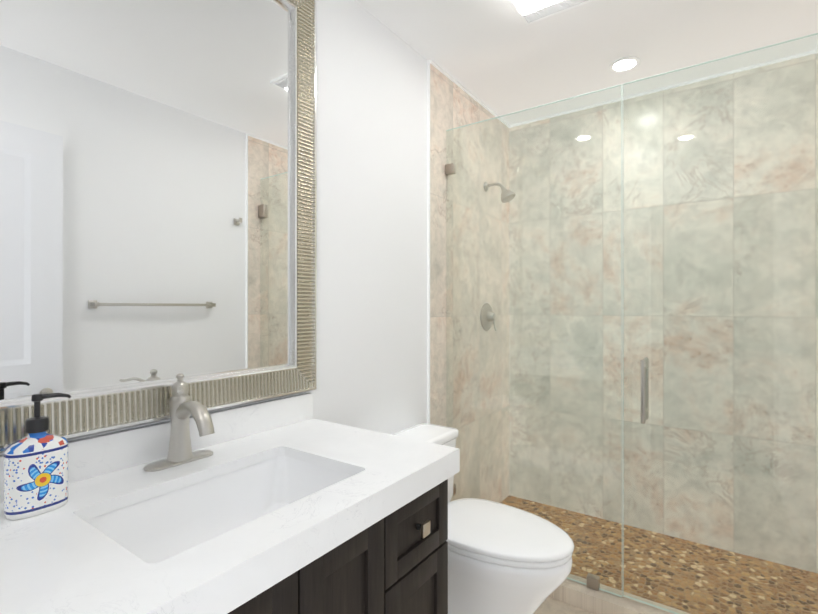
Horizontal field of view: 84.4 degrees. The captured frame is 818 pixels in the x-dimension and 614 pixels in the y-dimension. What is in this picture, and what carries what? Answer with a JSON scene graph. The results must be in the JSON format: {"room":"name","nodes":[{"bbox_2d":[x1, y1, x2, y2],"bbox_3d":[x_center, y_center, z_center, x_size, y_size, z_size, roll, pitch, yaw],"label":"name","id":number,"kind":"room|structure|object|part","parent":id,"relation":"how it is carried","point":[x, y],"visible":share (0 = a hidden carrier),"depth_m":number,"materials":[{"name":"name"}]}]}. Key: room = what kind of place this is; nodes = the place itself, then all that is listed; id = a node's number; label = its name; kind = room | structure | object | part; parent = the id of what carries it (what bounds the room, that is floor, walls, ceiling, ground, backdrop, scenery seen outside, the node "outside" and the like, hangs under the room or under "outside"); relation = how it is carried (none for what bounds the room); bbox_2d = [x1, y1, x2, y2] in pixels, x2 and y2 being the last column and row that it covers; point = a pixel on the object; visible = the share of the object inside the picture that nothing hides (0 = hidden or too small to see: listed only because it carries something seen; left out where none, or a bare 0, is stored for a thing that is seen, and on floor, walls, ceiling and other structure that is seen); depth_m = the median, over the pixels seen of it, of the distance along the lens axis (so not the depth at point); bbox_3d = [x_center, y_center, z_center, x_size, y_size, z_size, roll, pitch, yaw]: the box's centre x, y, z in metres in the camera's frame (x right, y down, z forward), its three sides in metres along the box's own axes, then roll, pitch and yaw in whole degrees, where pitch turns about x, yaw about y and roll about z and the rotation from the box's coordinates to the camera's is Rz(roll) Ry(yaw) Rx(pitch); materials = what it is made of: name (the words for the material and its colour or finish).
{"room":"bathroom","nodes":[
{"label":"bathroom","id":0,"kind":"room"},
{"bbox_2d":[0,0,426,454],"bbox_3d":[-0.227,0.028,1.819,0.100,2.440,3.122,0,0,35],"label":"wall","id":1,"kind":"structure","parent":0,"point":[371,222],"depth_m":1.82,"materials":[{"name":"white paint"}]},
{"bbox_2d":[0,0,315,452],"bbox_3d":[-0.627,-0.395,1.134,0.036,1.357,1.040,0,0,35],"label":"mirror","id":2,"kind":"object","parent":1,"relation":"attached to","point":[157,196],"visible":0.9,"depth_m":1.13,"materials":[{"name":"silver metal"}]},
{"bbox_2d":[427,60,510,423],"bbox_3d":[0.374,0.029,2.565,0.022,2.440,0.960,0,0,35],"label":"trim","id":3,"kind":"structure","parent":1,"relation":"attached to","point":[451,78],"depth_m":2.18,"materials":[{"name":"white paint"}]},
{"bbox_2d":[430,64,508,502],"bbox_3d":[0.376,0.029,2.578,0.010,2.440,0.967,0,0,35],"label":"wall tile","id":4,"kind":"structure","parent":1,"relation":"attached to","point":[453,105],"depth_m":2.51,"materials":[{"name":"beige tile"}]},
{"bbox_2d":[480,303,496,330],"bbox_3d":[0.489,0.059,2.671,0.066,0.164,0.164,0,0,35],"label":"shower valve","id":5,"kind":"object","parent":4,"relation":"attached to","point":[486,322],"depth_m":2.66,"materials":[{"name":"silver metal"}]},
{"bbox_2d":[484,182,514,202],"bbox_3d":[0.530,-0.675,2.631,0.182,0.139,0.086,0,0,35],"label":"shower head","id":6,"kind":"object","parent":4,"relation":"attached to","point":[506,194],"depth_m":2.60},
{"bbox_2d":[533,597,593,613],"bbox_3d":[0.443,1.297,1.345,1.740,0.100,3.122,0,0,35],"label":"floor","id":7,"kind":"structure","parent":0,"point":[549,605],"depth_m":1.87,"materials":[{"name":"tile"}]},
{"bbox_2d":[0,392,459,613],"bbox_3d":[-0.407,0.770,0.959,0.590,0.953,1.050,0,0,35],"label":"bathroom vanity","id":8,"kind":"object","parent":7,"relation":"on","point":[288,505],"visible":1,"depth_m":0.96,"materials":[{"name":"white stone"}]},
{"bbox_2d":[3,393,70,519],"bbox_3d":[-0.697,0.272,0.850,0.064,0.218,0.098,0,0,35],"label":"soap dispenser","id":9,"kind":"object","parent":8,"relation":"on","point":[35,469],"visible":1,"depth_m":0.83,"materials":[{"name":"ceramic"}]},
{"bbox_2d":[144,373,214,471],"bbox_3d":[-0.525,0.273,1.088,0.158,0.217,0.166,0,0,35],"label":"faucet","id":10,"kind":"object","parent":8,"relation":"on","point":[183,407],"visible":1,"depth_m":1.09,"materials":[{"name":"silver metal"}]},
{"bbox_2d":[392,423,573,613],"bbox_3d":[0.246,0.894,1.734,0.749,0.706,0.442,0,0,35],"label":"toilet","id":11,"kind":"object","parent":7,"relation":"on","point":[504,559],"visible":0.58,"depth_m":1.56,"materials":[{"name":"white ceramic"}]},
{"bbox_2d":[548,574,689,613],"bbox_3d":[0.808,1.213,1.863,1.520,0.070,0.110,0,0,35],"label":"sill","id":12,"kind":"structure","parent":7,"relation":"on","point":[577,594],"depth_m":1.84,"materials":[{"name":"tile"}]},
{"bbox_2d":[445,33,817,613],"bbox_3d":[0.811,0.137,1.868,1.518,2.079,0.101,0,0,35],"label":"glass","id":13,"kind":"object","parent":12,"relation":"on","point":[593,581],"visible":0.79,"depth_m":1.78,"materials":[{"name":"clear glass"}]},
{"bbox_3d":[0.528,0.136,2.068,0.822,2.076,0.010,0,0,35],"label":"fixed panel","id":14,"kind":"part","parent":13,"relation":"part of","materials":[{"name":"clear glass"}]},
{"bbox_3d":[1.146,0.133,1.631,0.683,2.070,0.010,0,0,35],"label":"door panel","id":15,"kind":"part","parent":13,"relation":"part of","materials":[{"name":"clear glass"}]},
{"bbox_2d":[501,495,817,613],"bbox_3d":[1.060,1.242,2.219,1.520,0.012,0.762,0,0,35],"label":"pebble shower floor","id":16,"kind":"structure","parent":7,"relation":"on","point":[670,573],"depth_m":2.11,"materials":[{"name":"brown stone"}]},
{"bbox_2d":[354,0,817,124],"bbox_3d":[0.443,-1.243,1.348,1.740,0.100,3.122,0,0,35],"label":"ceiling","id":17,"kind":"structure","parent":0,"point":[499,57],"depth_m":2.03,"materials":[{"name":"white paint"}]},
{"bbox_2d":[508,0,593,25],"bbox_3d":[0.528,-1.183,1.678,0.310,0.019,0.310,0,0,35],"label":"recessed light","id":18,"kind":"object","parent":17,"relation":"in","point":[529,12],"visible":1,"depth_m":1.77,"materials":[{"name":"white"}]},
{"bbox_2d":[609,56,639,71],"bbox_3d":[1.056,-1.188,2.211,0.140,0.008,0.140,0,0,35],"label":"recessed light","id":19,"kind":"object","parent":17,"relation":"in","point":[624,64],"visible":1,"depth_m":2.21,"materials":[{"name":"white"}]},
{"bbox_3d":[1.314,0.029,2.581,1.740,2.440,0.100,0,0,35],"label":"wall","id":20,"kind":"structure","parent":0,"visible":0},
{"bbox_2d":[511,51,812,126],"bbox_3d":[1.276,-1.185,2.528,1.520,0.012,0.012,0,0,35],"label":"trim","id":21,"kind":"structure","parent":20,"relation":"attached to","point":[810,52],"depth_m":2.41,"materials":[{"name":"white paint"}]},
{"bbox_2d":[509,53,817,572],"bbox_3d":[1.282,0.029,2.536,1.540,2.440,0.010,0,0,35],"label":"wall tile","id":22,"kind":"structure","parent":20,"relation":"attached to","point":[807,557],"depth_m":2.42,"materials":[{"name":"beige tile"}]}
]}

